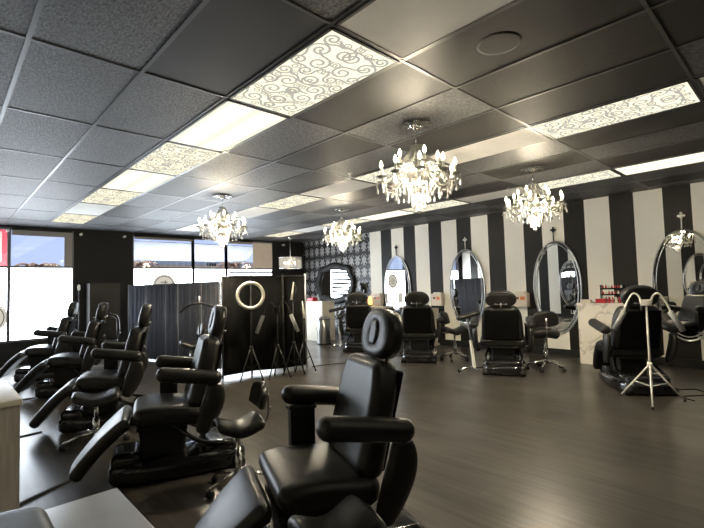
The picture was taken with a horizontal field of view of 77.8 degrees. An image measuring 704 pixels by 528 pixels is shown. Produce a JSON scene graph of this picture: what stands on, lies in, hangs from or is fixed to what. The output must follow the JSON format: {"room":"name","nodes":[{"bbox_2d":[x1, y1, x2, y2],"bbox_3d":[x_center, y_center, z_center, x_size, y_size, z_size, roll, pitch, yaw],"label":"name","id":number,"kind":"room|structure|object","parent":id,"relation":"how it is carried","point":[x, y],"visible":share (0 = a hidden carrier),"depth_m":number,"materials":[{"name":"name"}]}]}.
{"room":"service shop","nodes":[
{"label":"service shop","id":0,"kind":"room"},
{"bbox_2d":[0,225,303,366],"bbox_3d":[-4.945,0.676,11.023,9.210,2.918,0.150,1,-4,-43],"label":"wall","id":1,"kind":"structure","parent":0,"point":[99,256],"depth_m":10.22,"materials":[{"name":"black paint"}]},
{"bbox_2d":[0,227,73,342],"bbox_3d":[-7.201,0.424,8.873,2.686,2.374,0.080,1,-4,-43],"label":"window","id":2,"kind":"structure","parent":1,"relation":"in","point":[33,298],"depth_m":9.24,"materials":[{"name":"glass"}]},
{"bbox_2d":[0,306,6,328],"bbox_3d":[-7.280,1.085,8.731,0.620,0.620,0.016,1,-4,-43],"label":"decal","id":3,"kind":"object","parent":2,"relation":"attached to","point":[3,313],"visible":1,"depth_m":8.89,"materials":[{"name":"grey plastic"}]},
{"bbox_2d":[12,228,72,237],"bbox_3d":[-6.626,-0.669,9.372,1.080,0.151,0.044,1,-4,-43],"label":"roller shade","id":4,"kind":"object","parent":2,"relation":"attached to","point":[15,231],"visible":1,"depth_m":9.36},
{"bbox_2d":[64,237,71,265],"bbox_3d":[-6.311,-0.320,9.709,0.150,0.750,0.006,1,-4,-43],"label":"window blind","id":5,"kind":"object","parent":2,"relation":"attached to","point":[67,241],"visible":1,"depth_m":9.70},
{"bbox_2d":[133,234,194,284],"bbox_3d":[-4.797,0.472,11.144,1.571,2.374,0.080,1,-4,-43],"label":"window","id":6,"kind":"structure","parent":1,"relation":"in","point":[141,275],"depth_m":11.11,"materials":[{"name":"metal"}]},
{"bbox_2d":[134,235,192,241],"bbox_3d":[-4.766,-0.657,11.131,1.460,0.101,0.044,1,-4,-43],"label":"roller shade","id":7,"kind":"object","parent":6,"relation":"attached to","point":[150,237],"visible":1,"depth_m":11.09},
{"bbox_2d":[153,274,174,283],"bbox_3d":[-4.789,0.546,11.131,0.580,0.580,0.016,1,-4,-43],"label":"decal","id":8,"kind":"object","parent":6,"relation":"attached to","point":[160,279],"visible":0.37,"depth_m":11.13,"materials":[{"name":"grey plastic"}]},
{"bbox_2d":[191,238,227,281],"bbox_3d":[-3.895,0.579,11.989,1.016,2.554,0.080,1,-4,-43],"label":"door","id":9,"kind":"structure","parent":1,"relation":"in","point":[207,274],"depth_m":11.98,"materials":[{"name":"metal"}]},
{"bbox_2d":[224,240,272,275],"bbox_3d":[-2.996,0.507,12.845,1.576,2.374,0.080,1,-4,-43],"label":"window","id":10,"kind":"structure","parent":1,"relation":"in","point":[229,269],"depth_m":12.86,"materials":[{"name":"metal"}]},
{"bbox_2d":[228,240,252,244],"bbox_3d":[-3.211,-0.626,12.601,0.780,0.101,0.044,1,-4,-43],"label":"roller shade","id":11,"kind":"object","parent":10,"relation":"attached to","point":[230,241],"visible":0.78,"depth_m":12.58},
{"bbox_2d":[229,271,272,275],"bbox_3d":[-2.932,0.696,12.781,1.450,0.984,0.024,1,-4,-43],"label":"blind","id":12,"kind":"object","parent":10,"relation":"attached to","point":[230,272],"visible":0.2,"depth_m":12.77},
{"bbox_2d":[253,243,271,267],"bbox_3d":[-2.687,-0.249,13.116,0.660,0.750,0.006,1,-4,-43],"label":"window blind","id":13,"kind":"object","parent":10,"relation":"attached to","point":[262,252],"visible":1,"depth_m":13.11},
{"bbox_2d":[134,241,252,267],"bbox_3d":[-4.602,0.870,12.426,4.000,2.854,0.783,1,-4,-43],"label":"window","id":14,"kind":"structure","parent":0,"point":[143,250],"depth_m":12.43,"materials":[{"name":"glass"}]},
{"bbox_2d":[0,0,703,242],"bbox_3d":[0.401,-1.212,5.405,9.210,0.032,15.550,1,-4,-43],"label":"ceiling","id":15,"kind":"structure","parent":0,"point":[89,89],"depth_m":3.50,"materials":[{"name":"tile"}]},
{"bbox_2d":[50,213,98,223],"bbox_3d":[-5.378,-0.872,8.440,0.584,0.008,1.204,1,-4,-43],"label":"recessed light","id":16,"kind":"object","parent":15,"relation":"in","point":[64,217],"visible":1,"depth_m":8.40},
{"bbox_2d":[63,202,117,215],"bbox_3d":[-4.535,-0.942,7.548,0.584,0.008,1.204,1,-4,-43],"label":"recessed light","id":17,"kind":"object","parent":15,"relation":"in","point":[81,208],"visible":0.99,"depth_m":7.50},
{"bbox_2d":[79,188,142,205],"bbox_3d":[-3.691,-1.012,6.656,0.584,0.008,1.204,1,-4,-43],"label":"recessed light","id":18,"kind":"object","parent":15,"relation":"in","point":[104,196],"visible":1,"depth_m":6.61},
{"bbox_2d":[99,168,176,192],"bbox_3d":[-2.847,-1.082,5.764,0.584,0.008,1.204,1,-4,-43],"label":"recessed light","id":19,"kind":"object","parent":15,"relation":"in","point":[132,180],"visible":1,"depth_m":5.71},
{"bbox_2d":[128,141,221,175],"bbox_3d":[-2.003,-1.152,4.873,0.584,0.008,1.204,1,-4,-43],"label":"recessed light","id":20,"kind":"object","parent":15,"relation":"in","point":[170,158],"visible":1,"depth_m":4.81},
{"bbox_2d":[175,224,210,231],"bbox_3d":[-3.605,-0.837,10.115,0.584,0.008,1.204,1,-4,-43],"label":"recessed light","id":21,"kind":"object","parent":15,"relation":"in","point":[192,227],"visible":0.67,"depth_m":10.16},
{"bbox_2d":[196,194,247,248],"bbox_3d":[-2.001,-0.647,6.748,0.753,0.824,0.792,-3,-3,29],"label":"chandelier","id":22,"kind":"object","parent":15,"relation":"hanging from","point":[223,227],"visible":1,"depth_m":6.68,"materials":[{"name":"clear glass"}]},
{"bbox_2d":[196,216,247,224],"bbox_3d":[-2.761,-0.907,9.223,0.584,0.008,1.204,1,-4,-43],"label":"recessed light","id":23,"kind":"object","parent":15,"relation":"in","point":[237,218],"visible":0.41,"depth_m":9.22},
{"bbox_2d":[167,99,289,151],"bbox_3d":[-1.159,-1.222,3.981,0.584,0.008,1.204,1,-4,-43],"label":"recessed light","id":24,"kind":"object","parent":15,"relation":"in","point":[230,123],"visible":1,"depth_m":3.90,"materials":[{"name":"plastic"}]},
{"bbox_2d":[226,206,280,217],"bbox_3d":[-1.917,-0.977,8.332,0.584,0.008,1.204,1,-4,-43],"label":"recessed light","id":25,"kind":"object","parent":15,"relation":"in","point":[254,211],"visible":0.83,"depth_m":8.26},
{"bbox_2d":[265,231,304,236],"bbox_3d":[-1.831,-0.801,11.791,0.584,0.008,1.204,1,-4,-43],"label":"recessed light","id":26,"kind":"object","parent":15,"relation":"in","point":[287,233],"visible":1,"depth_m":11.76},
{"bbox_2d":[256,194,323,209],"bbox_3d":[-1.073,-1.047,7.440,0.584,0.008,1.204,1,-4,-43],"label":"recessed light","id":27,"kind":"object","parent":15,"relation":"in","point":[295,200],"visible":1,"depth_m":7.39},
{"bbox_2d":[279,237,301,268],"bbox_3d":[-1.759,-0.321,12.428,0.662,0.905,0.658,1,-4,-43],"label":"drum pendant","id":28,"kind":"object","parent":15,"relation":"hanging from","point":[282,260],"visible":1,"depth_m":12.21,"materials":[{"name":"fabric"}]},
{"bbox_2d":[291,225,331,232],"bbox_3d":[-0.988,-0.872,10.899,0.584,0.008,1.204,1,-4,-43],"label":"recessed light","id":29,"kind":"object","parent":15,"relation":"in","point":[318,227],"visible":0.84,"depth_m":10.89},
{"bbox_2d":[229,27,398,117],"bbox_3d":[-0.315,-1.293,3.089,0.584,0.008,1.204,1,-4,-43],"label":"recessed light","id":30,"kind":"object","parent":15,"relation":"in","point":[333,62],"visible":1,"depth_m":2.99,"materials":[{"name":"plastic"}]},
{"bbox_2d":[298,179,378,198],"bbox_3d":[-0.230,-1.117,6.548,0.584,0.008,1.204,1,-4,-43],"label":"recessed light","id":31,"kind":"object","parent":15,"relation":"in","point":[349,185],"visible":0.97,"depth_m":6.50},
{"bbox_2d":[322,208,362,252],"bbox_3d":[-0.184,-0.624,8.218,0.792,0.824,0.753,-2,-3,11],"label":"chandelier","id":32,"kind":"object","parent":15,"relation":"hanging from","point":[342,234],"visible":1,"depth_m":8.15,"materials":[{"name":"clear glass"}]},
{"bbox_2d":[321,218,372,226],"bbox_3d":[-0.144,-0.942,10.007,0.584,0.008,1.204,1,-4,-43],"label":"recessed light","id":33,"kind":"object","parent":15,"relation":"in","point":[354,220],"visible":0.66,"depth_m":9.88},
{"bbox_2d":[351,166,398,184],"bbox_3d":[0.450,-1.175,5.813,0.592,0.008,0.750,1,-4,-43],"label":"recessed light","id":34,"kind":"object","parent":15,"relation":"in","point":[370,177],"depth_m":5.81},
{"bbox_2d":[357,210,415,220],"bbox_3d":[0.700,-1.012,9.115,0.584,0.008,1.204,1,-4,-43],"label":"recessed light","id":35,"kind":"object","parent":15,"relation":"in","point":[395,213],"visible":0.87,"depth_m":9.07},
{"bbox_2d":[398,161,414,176],"bbox_3d":[0.648,-1.196,5.501,0.448,0.008,0.546,1,-4,-43],"label":"recessed light","id":36,"kind":"object","parent":15,"relation":"in","point":[407,165],"depth_m":5.38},
{"bbox_2d":[376,119,461,213],"bbox_3d":[0.592,-0.865,3.965,0.753,0.824,0.792,-4,-4,41],"label":"chandelier","id":37,"kind":"object","parent":15,"relation":"hanging from","point":[418,177],"visible":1,"depth_m":3.89,"materials":[{"name":"glass"}]},
{"bbox_2d":[335,0,519,60],"bbox_3d":[0.529,-1.363,2.197,0.584,0.008,1.204,1,-4,-43],"label":"tile","id":38,"kind":"object","parent":15,"relation":"in","point":[402,29],"visible":1,"depth_m":2.41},
{"bbox_2d":[400,199,469,211],"bbox_3d":[1.544,-1.082,8.224,0.584,0.008,1.204,1,-4,-43],"label":"recessed light","id":39,"kind":"object","parent":15,"relation":"in","point":[449,203],"visible":0.89,"depth_m":8.15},
{"bbox_2d":[423,161,449,171],"bbox_3d":[0.995,-1.212,5.396,0.387,0.008,0.329,1,-4,-43],"label":"recessed light","id":40,"kind":"object","parent":15,"relation":"in","point":[431,169],"depth_m":5.38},
{"bbox_2d":[426,127,552,165],"bbox_3d":[1.458,-1.257,4.765,0.584,0.008,1.204,1,-4,-43],"label":"recessed light","id":41,"kind":"object","parent":15,"relation":"in","point":[524,137],"visible":0.8,"depth_m":4.68,"materials":[{"name":"plastic"}]},
{"bbox_2d":[454,186,528,202],"bbox_3d":[2.388,-1.152,7.332,0.584,0.008,1.204,1,-4,-43],"label":"recessed light","id":42,"kind":"object","parent":15,"relation":"in","point":[501,193],"visible":0.83,"depth_m":7.34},
{"bbox_2d":[477,31,521,54],"bbox_3d":[0.904,-1.356,2.688,0.270,0.006,0.270,1,-4,-43],"label":"ceiling speaker","id":43,"kind":"object","parent":15,"relation":"attached to","point":[498,43],"visible":1,"depth_m":2.68,"materials":[{"name":"plastic"}]},
{"bbox_2d":[502,166,567,230],"bbox_3d":[2.343,-0.830,5.620,0.792,0.824,0.753,-2,-3,11],"label":"chandelier","id":44,"kind":"object","parent":15,"relation":"hanging from","point":[533,204],"visible":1,"depth_m":5.56,"materials":[{"name":"clear glass"}]},
{"bbox_2d":[523,169,622,189],"bbox_3d":[3.232,-1.222,6.440,0.584,0.008,1.204,1,-4,-43],"label":"recessed light","id":45,"kind":"object","parent":15,"relation":"in","point":[605,174],"visible":0.9,"depth_m":6.34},
{"bbox_2d":[530,80,702,139],"bbox_3d":[2.302,-1.327,3.873,0.584,0.008,1.204,1,-4,-43],"label":"recessed light","id":46,"kind":"object","parent":15,"relation":"in","point":[681,94],"visible":1,"depth_m":3.79,"materials":[{"name":"plastic"}]},
{"bbox_2d":[613,151,703,175],"bbox_3d":[4.075,-1.292,5.548,0.584,0.008,1.204,1,-4,-43],"label":"recessed light","id":47,"kind":"object","parent":15,"relation":"in","point":[697,157],"visible":1,"depth_m":5.62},
{"bbox_2d":[694,75,703,94],"bbox_3d":[3.146,-1.398,2.981,0.584,0.008,1.204,1,-4,-43],"label":"recessed light","id":48,"kind":"object","parent":15,"relation":"in","point":[699,80],"visible":1,"depth_m":3.28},
{"bbox_2d":[698,77,703,88],"bbox_3d":[3.146,-1.399,2.981,0.550,0.004,1.170,1,-4,-43],"label":"diffuser","id":49,"kind":"object","parent":48,"relation":"attached to","point":[700,79],"depth_m":3.29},
{"bbox_2d":[0,335,703,527],"bbox_3d":[0.485,1.735,5.253,9.510,0.100,15.850,1,-4,-43],"label":"floor","id":50,"kind":"structure","parent":0,"point":[553,448],"depth_m":3.80,"materials":[{"name":"brown wood"}]},
{"bbox_2d":[0,380,22,512],"bbox_3d":[-2.673,1.246,2.647,0.985,0.790,0.850,1,-4,-43],"label":"desk","id":51,"kind":"object","parent":50,"relation":"on","point":[10,400],"visible":1,"depth_m":2.65,"materials":[{"name":"laminate"}]},
{"bbox_2d":[20,431,41,437],"bbox_3d":[-3.602,1.739,4.140,0.051,0.012,1.105,-4,-4,41],"label":"cable cover","id":52,"kind":"object","parent":50,"relation":"on","point":[34,433],"visible":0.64,"depth_m":4.47,"materials":[{"name":"black rubber"}]},
{"bbox_2d":[0,302,84,381],"bbox_3d":[-5.306,1.315,7.505,1.251,1.301,0.802,-1,-3,-20],"label":"chair","id":53,"kind":"object","parent":50,"relation":"on","point":[36,354],"visible":0.72,"depth_m":7.30,"materials":[{"name":"black leather"}]},
{"bbox_2d":[19,479,70,506],"bbox_3d":[-2.210,1.651,3.203,0.053,0.012,0.515,-2,-3,16],"label":"cable cover","id":54,"kind":"object","parent":50,"relation":"on","point":[21,503],"visible":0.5,"depth_m":3.14,"materials":[{"name":"black rubber"}]},
{"bbox_2d":[14,302,108,397],"bbox_3d":[-4.123,1.222,6.351,1.251,1.301,0.802,-1,-3,-19],"label":"chair","id":55,"kind":"object","parent":50,"relation":"on","point":[67,366],"visible":0.86,"depth_m":6.14,"materials":[{"name":"black leather"}]},
{"bbox_2d":[78,285,79,330],"bbox_3d":[-5.444,1.227,8.817,0.422,1.620,0.481,1,-4,-43],"label":"lamp","id":56,"kind":"object","parent":50,"relation":"on","point":[78,285],"visible":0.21,"depth_m":8.79,"materials":[{"name":"black metal"}]},
{"bbox_2d":[29,303,151,432],"bbox_3d":[-2.756,1.103,4.805,1.251,1.301,0.802,0,-3,-22],"label":"chair","id":57,"kind":"object","parent":50,"relation":"on","point":[132,356],"visible":0.84,"depth_m":4.60,"materials":[{"name":"black leather"}]},
{"bbox_2d":[58,387,129,450],"bbox_3d":[-2.457,1.465,4.185,0.588,0.496,0.594,0,-3,-28],"label":"stool","id":58,"kind":"object","parent":50,"relation":"on","point":[95,400],"visible":0.9,"depth_m":4.13,"materials":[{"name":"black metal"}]},
{"bbox_2d":[45,488,153,527],"bbox_3d":[-0.772,1.090,0.673,1.034,0.790,1.060,1,-4,-43],"label":"desk","id":59,"kind":"object","parent":50,"relation":"on","point":[111,508],"visible":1,"depth_m":1.26,"materials":[{"name":"laminate"}]},
{"bbox_2d":[0,506,53,527],"bbox_3d":[-0.833,0.665,1.014,0.240,0.096,0.240,1,-4,-43],"label":"cushion","id":60,"kind":"object","parent":59,"relation":"on","point":[33,516],"visible":1,"depth_m":1.07,"materials":[{"name":"leather"}]},
{"bbox_2d":[86,283,119,339],"bbox_3d":[-5.652,1.270,9.931,0.620,1.660,0.355,1,-4,-43],"label":"tall cabinet","id":61,"kind":"object","parent":50,"relation":"on","point":[96,293],"visible":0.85,"depth_m":9.83,"materials":[{"name":"metal"}]},
{"bbox_2d":[95,312,120,341],"bbox_3d":[-5.242,1.542,9.333,0.527,1.038,0.452,0,-3,-28],"label":"chair","id":62,"kind":"object","parent":50,"relation":"on","point":[110,331],"visible":0.4,"depth_m":9.53,"materials":[{"name":"black leather"}]},
{"bbox_2d":[69,305,245,486],"bbox_3d":[-1.537,1.003,3.537,1.251,1.301,0.802,0,-3,-24],"label":"chair","id":63,"kind":"object","parent":50,"relation":"on","point":[163,451],"visible":0.99,"depth_m":3.35,"materials":[{"name":"black leather"}]},
{"bbox_2d":[128,277,221,371],"bbox_3d":[-3.611,1.149,8.707,3.268,1.660,0.124,-4,-4,37],"label":"folding screen","id":64,"kind":"object","parent":50,"relation":"on","point":[169,326],"visible":0.64,"depth_m":8.63,"materials":[{"name":"grey fabric"}]},
{"bbox_2d":[179,323,206,356],"bbox_3d":[-2.718,1.452,7.391,0.546,0.866,0.510,0,-3,-31],"label":"stool","id":65,"kind":"object","parent":50,"relation":"on","point":[192,345],"visible":0.62,"depth_m":7.36,"materials":[{"name":"leather"}]},
{"bbox_2d":[180,296,213,336],"bbox_3d":[-2.514,1.202,7.235,0.642,1.340,0.452,-1,-3,-19],"label":"lamp","id":66,"kind":"object","parent":50,"relation":"on","point":[199,302],"visible":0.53,"depth_m":7.17,"materials":[{"name":"black metal"}]},
{"bbox_2d":[205,381,270,498],"bbox_3d":[-0.817,1.248,3.168,0.500,0.730,0.465,0,-3,-28],"label":"stool","id":67,"kind":"object","parent":50,"relation":"on","point":[251,423],"visible":0.93,"depth_m":3.15,"materials":[{"name":"black leather"}]},
{"bbox_2d":[236,281,264,381],"bbox_3d":[-1.588,1.048,6.878,0.365,1.556,0.368,-3,-3,31],"label":"ring light","id":68,"kind":"object","parent":50,"relation":"on","point":[250,308],"visible":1,"depth_m":6.89,"materials":[{"name":"white plastic"}]},
{"bbox_2d":[221,274,307,378],"bbox_3d":[-1.484,1.016,7.502,1.550,1.680,0.153,0,-3,-33],"label":"folding screen","id":69,"kind":"object","parent":50,"relation":"on","point":[277,289],"visible":0.86,"depth_m":7.49,"materials":[{"name":"fabric"}]},
{"bbox_2d":[255,301,299,379],"bbox_3d":[-1.221,1.217,7.086,0.690,1.220,0.335,0,-3,-24],"label":"lamp","id":70,"kind":"object","parent":50,"relation":"on","point":[278,308],"visible":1,"depth_m":7.03,"materials":[{"name":"black metal"}]},
{"bbox_2d":[283,282,305,374],"bbox_3d":[-1.008,1.069,7.373,0.373,1.533,0.354,-1,-3,-13],"label":"lamp","id":71,"kind":"object","parent":50,"relation":"on","point":[292,295],"visible":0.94,"depth_m":7.31,"materials":[{"name":"black metal"}]},
{"bbox_2d":[295,301,316,372],"bbox_3d":[-0.843,1.237,7.516,0.373,1.203,0.354,-4,-4,37],"label":"lamp","id":72,"kind":"object","parent":50,"relation":"on","point":[302,305],"visible":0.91,"depth_m":7.53,"materials":[{"name":"black metal"}]},
{"bbox_2d":[195,308,424,527],"bbox_3d":[-0.229,0.897,2.209,1.251,1.301,0.802,0,-3,-22],"label":"chair","id":73,"kind":"object","parent":50,"relation":"on","point":[304,477],"visible":0.95,"depth_m":2.08,"materials":[{"name":"black leather"}]},
{"bbox_2d":[306,301,334,340],"bbox_3d":[-0.897,1.542,11.923,0.445,1.050,0.830,1,-4,-43],"label":"base cabinet","id":74,"kind":"object","parent":50,"relation":"on","point":[314,309],"visible":0.6,"depth_m":11.73,"materials":[{"name":"laminate"}]},
{"bbox_2d":[317,316,330,344],"bbox_3d":[-0.712,1.666,10.986,0.352,0.695,0.352,1,-4,-43],"label":"trash bin","id":75,"kind":"object","parent":50,"relation":"on","point":[323,322],"visible":1,"depth_m":10.84,"materials":[{"name":"metal"}]},
{"bbox_2d":[287,495,386,527],"bbox_3d":[-0.055,1.242,1.682,0.493,0.546,0.472,0,-3,-28],"label":"stool","id":76,"kind":"object","parent":50,"relation":"on","point":[352,511],"visible":1,"depth_m":1.72,"materials":[{"name":"black leather"}]},
{"bbox_2d":[329,306,344,347],"bbox_3d":[-0.296,1.477,10.257,0.368,0.974,0.427,-4,-4,42],"label":"stool","id":77,"kind":"object","parent":50,"relation":"on","point":[341,307],"visible":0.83,"depth_m":10.22,"materials":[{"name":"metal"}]},
{"bbox_2d":[329,306,344,312],"bbox_3d":[-0.353,1.065,10.268,0.395,0.148,0.120,-1,-3,-8],"label":"cushion","id":78,"kind":"object","parent":77,"relation":"on","point":[342,307],"depth_m":10.22,"materials":[{"name":"black leather"}]},
{"bbox_2d":[337,292,371,351],"bbox_3d":[0.227,1.285,10.004,0.995,1.301,1.251,-2,-3,14],"label":"chair","id":79,"kind":"object","parent":50,"relation":"on","point":[355,313],"visible":0.63,"depth_m":9.61,"materials":[{"name":"black leather"}]},
{"bbox_2d":[395,308,408,344],"bbox_3d":[1.321,1.498,10.578,0.370,0.868,0.440,1,-4,-43],"label":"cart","id":80,"kind":"object","parent":50,"relation":"on","point":[398,310],"visible":0.15,"depth_m":10.49,"materials":[{"name":"plastic"}]},
{"bbox_2d":[399,291,443,362],"bbox_3d":[1.313,1.178,8.540,0.994,1.301,1.251,-2,-3,13],"label":"chair","id":81,"kind":"object","parent":50,"relation":"on","point":[420,332],"visible":0.84,"depth_m":8.13,"materials":[{"name":"black leather"}]},
{"bbox_2d":[432,308,439,345],"bbox_3d":[1.734,1.473,10.213,0.490,0.860,0.400,1,-4,-43],"label":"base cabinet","id":82,"kind":"object","parent":50,"relation":"on","point":[435,310],"visible":0.21,"depth_m":10.15,"materials":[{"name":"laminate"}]},
{"bbox_2d":[439,311,468,361],"bbox_3d":[1.909,1.337,8.187,0.574,0.912,0.535,-1,-3,-8],"label":"stool","id":83,"kind":"object","parent":50,"relation":"on","point":[459,330],"visible":0.85,"depth_m":8.07,"materials":[{"name":"leather"}]},
{"bbox_2d":[456,311,481,372],"bbox_3d":[1.938,1.248,7.066,0.368,0.974,0.427,-4,-4,42],"label":"stand","id":84,"kind":"object","parent":50,"relation":"on","point":[466,316],"visible":0.96,"depth_m":7.03,"materials":[{"name":"silver metal"}]},
{"bbox_2d":[456,311,479,320],"bbox_3d":[1.881,0.837,7.077,0.395,0.148,0.120,-1,-3,-8],"label":"cushion","id":85,"kind":"object","parent":84,"relation":"on","point":[475,313],"depth_m":7.03,"materials":[{"name":"black leather"}]},
{"bbox_2d":[469,290,535,375],"bbox_3d":[2.492,1.077,7.229,0.994,1.301,1.251,-3,-3,20],"label":"chair","id":86,"kind":"object","parent":50,"relation":"on","point":[503,336],"visible":0.99,"depth_m":6.84,"materials":[{"name":"black leather"}]},
{"bbox_2d":[526,311,565,372],"bbox_3d":[3.080,1.221,7.027,0.604,0.957,0.577,-3,-3,17],"label":"stool","id":87,"kind":"object","parent":50,"relation":"on","point":[543,319],"visible":0.92,"depth_m":6.86,"materials":[{"name":"leather"}]},
{"bbox_2d":[576,302,647,364],"bbox_3d":[4.392,1.166,7.381,0.585,1.030,0.874,1,-4,-43],"label":"base cabinet","id":88,"kind":"object","parent":50,"relation":"on","point":[603,312],"depth_m":7.36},
{"bbox_2d":[580,299,591,302],"bbox_3d":[4.039,0.640,7.522,0.100,0.055,0.160,1,-4,-43],"label":"box","id":89,"kind":"object","parent":88,"relation":"on","point":[582,300],"visible":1,"depth_m":7.49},
{"bbox_2d":[576,302,624,304],"bbox_3d":[4.378,0.667,7.407,0.585,0.030,0.874,1,-4,-43],"label":"countertop","id":90,"kind":"structure","parent":88,"relation":"on","point":[593,303],"depth_m":7.27,"materials":[{"name":"white stone"}]},
{"bbox_2d":[595,299,606,302],"bbox_3d":[4.196,0.619,7.342,0.080,0.070,0.160,1,-4,-43],"label":"box","id":91,"kind":"object","parent":88,"relation":"on","point":[596,300],"visible":1,"depth_m":7.30,"materials":[{"name":"red plastic"}]},
{"bbox_2d":[600,284,624,300],"bbox_3d":[4.420,0.500,7.397,0.122,0.300,0.348,1,-4,-43],"label":"rack","id":92,"kind":"object","parent":88,"relation":"on","point":[623,285],"visible":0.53,"depth_m":7.40,"materials":[{"name":"black plastic"}]},
{"bbox_2d":[600,288,622,289],"bbox_3d":[4.417,0.417,7.402,0.122,0.025,0.340,1,-4,-43],"label":"shelf","id":93,"kind":"object","parent":92,"relation":"attached to","point":[600,288],"depth_m":7.40,"materials":[{"name":"black plastic"}]},
{"bbox_2d":[588,285,678,395],"bbox_3d":[3.716,0.955,5.926,0.922,1.340,1.314,-2,-3,10],"label":"chair","id":94,"kind":"object","parent":50,"relation":"on","point":[621,356],"visible":0.94,"depth_m":5.53,"materials":[{"name":"black leather"}]},
{"bbox_2d":[612,292,686,409],"bbox_3d":[3.386,0.956,4.977,0.714,1.260,0.572,-4,-4,34],"label":"tripod","id":95,"kind":"object","parent":50,"relation":"on","point":[645,303],"visible":1,"depth_m":5.04,"materials":[{"name":"silver metal"}]},
{"bbox_2d":[678,389,703,400],"bbox_3d":[4.096,1.586,5.469,0.508,0.010,0.888,-1,-3,-9],"label":"cord","id":96,"kind":"object","parent":50,"relation":"on","point":[678,389],"visible":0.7,"depth_m":5.21,"materials":[{"name":"black rubber"}]},
{"bbox_2d":[303,182,703,359],"bbox_3d":[3.833,0.296,8.534,0.120,2.918,15.550,1,-4,-43],"label":"wall","id":97,"kind":"structure","parent":0,"point":[613,240],"depth_m":8.72,"materials":[{"name":"paint"}]},
{"bbox_2d":[316,261,354,303],"bbox_3d":[-0.513,0.558,12.985,0.118,1.279,1.762,1,-4,-43],"label":"ornate mirror","id":98,"kind":"object","parent":97,"relation":"attached to","point":[334,281],"visible":0.87,"depth_m":12.96,"materials":[{"name":"black plastic"}]},
{"bbox_2d":[320,269,349,297],"bbox_3d":[-0.499,0.579,12.997,0.020,0.956,1.435,1,-4,-43],"label":"mirror glass","id":99,"kind":"object","parent":98,"relation":"attached to","point":[334,283],"depth_m":13.01,"materials":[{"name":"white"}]},
{"bbox_2d":[360,283,365,292],"bbox_3d":[0.289,0.719,12.076,0.155,0.380,0.127,1,-4,-43],"label":"wall sconce","id":100,"kind":"object","parent":97,"relation":"attached to","point":[362,285],"visible":0.83,"depth_m":12.04,"materials":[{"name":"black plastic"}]},
{"bbox_2d":[373,293,383,304],"bbox_3d":[0.698,0.931,11.647,0.142,0.310,0.290,1,-4,-43],"label":"dispenser box","id":101,"kind":"object","parent":97,"relation":"attached to","point":[378,298],"visible":1,"depth_m":11.57,"materials":[{"name":"plastic"}]},
{"bbox_2d":[384,256,410,310],"bbox_3d":[1.168,0.670,11.230,0.033,1.780,0.910,1,-4,-43],"label":"oval mirror","id":102,"kind":"object","parent":97,"relation":"attached to","point":[397,282],"visible":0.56,"depth_m":11.25,"materials":[{"name":"metal"}]},
{"bbox_2d":[431,292,444,305],"bbox_3d":[2.016,0.821,10.255,0.142,0.310,0.290,1,-4,-43],"label":"dispenser box","id":103,"kind":"object","parent":97,"relation":"attached to","point":[437,298],"visible":1,"depth_m":10.18,"materials":[{"name":"plastic"}]},
{"bbox_2d":[449,249,485,328],"bbox_3d":[2.568,0.554,9.750,0.033,1.780,0.910,1,-4,-43],"label":"oval mirror","id":104,"kind":"object","parent":97,"relation":"attached to","point":[467,281],"visible":0.86,"depth_m":9.75,"materials":[{"name":"metal"}]},
{"bbox_2d":[335,331,703,368],"bbox_3d":[3.822,1.686,8.414,0.020,0.130,15.550,1,-4,-43],"label":"baseboard","id":105,"kind":"structure","parent":97,"relation":"attached to","point":[688,363],"depth_m":8.16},
{"bbox_2d":[513,291,529,306],"bbox_3d":[3.409,0.705,8.783,0.142,0.310,0.290,1,-4,-43],"label":"dispenser box","id":106,"kind":"object","parent":97,"relation":"attached to","point":[523,298],"visible":0.87,"depth_m":8.71,"materials":[{"name":"plastic"}]},
{"bbox_2d":[533,241,582,333],"bbox_3d":[3.913,0.442,8.329,0.033,1.780,0.910,1,-4,-43],"label":"oval mirror","id":107,"kind":"object","parent":97,"relation":"attached to","point":[557,280],"visible":0.9,"depth_m":8.30,"materials":[{"name":"metal"}]},
{"bbox_2d":[651,229,703,341],"bbox_3d":[5.271,0.329,6.893,0.033,1.780,0.910,1,-4,-43],"label":"oval mirror","id":108,"kind":"object","parent":97,"relation":"attached to","point":[678,263],"visible":0.78,"depth_m":6.91,"materials":[{"name":"metal"}]},
{"label":"outside","id":109,"kind":"structure","parent":0,"visible":0},
{"bbox_3d":[-17.032,4.149,39.786,90.000,0.130,58.450,1,-4,-43],"label":"pavement","id":110,"kind":"object","parent":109,"visible":0},
{"bbox_2d":[0,229,6,265],"bbox_3d":[-8.506,0.662,9.376,1.730,3.220,0.072,1,-4,-43],"label":"street sign","id":111,"kind":"object","parent":110,"relation":"on","point":[3,234],"visible":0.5,"depth_m":9.95,"materials":[{"name":"red paint"}]},
{"bbox_2d":[14,263,59,265],"bbox_3d":[-24.765,1.990,34.327,4.600,4.093,4.600,1,-4,-43],"label":"palm tree","id":112,"kind":"object","parent":110,"relation":"on","point":[19,264],"visible":0.2,"depth_m":33.84,"materials":[{"name":"green plant"}]},
{"bbox_2d":[134,261,159,266],"bbox_3d":[-19.391,1.947,39.416,4.600,4.392,4.600,1,-4,-43],"label":"palm tree","id":113,"kind":"object","parent":110,"relation":"on","point":[136,263],"visible":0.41,"depth_m":39.16,"materials":[{"name":"green plant"}]},
{"bbox_2d":[138,260,252,267],"bbox_3d":[-13.336,2.374,53.386,26.600,4.600,8.600,1,-4,-43],"label":"building","id":114,"kind":"structure","parent":110,"relation":"on","point":[198,264],"depth_m":44.28,"materials":[{"name":"beige paint"}]},
{"bbox_2d":[214,262,252,267],"bbox_3d":[-11.192,1.927,41.660,4.600,4.193,4.600,1,-4,-43],"label":"palm tree","id":115,"kind":"object","parent":110,"relation":"on","point":[235,264],"visible":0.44,"depth_m":41.14,"materials":[{"name":"green plant"}]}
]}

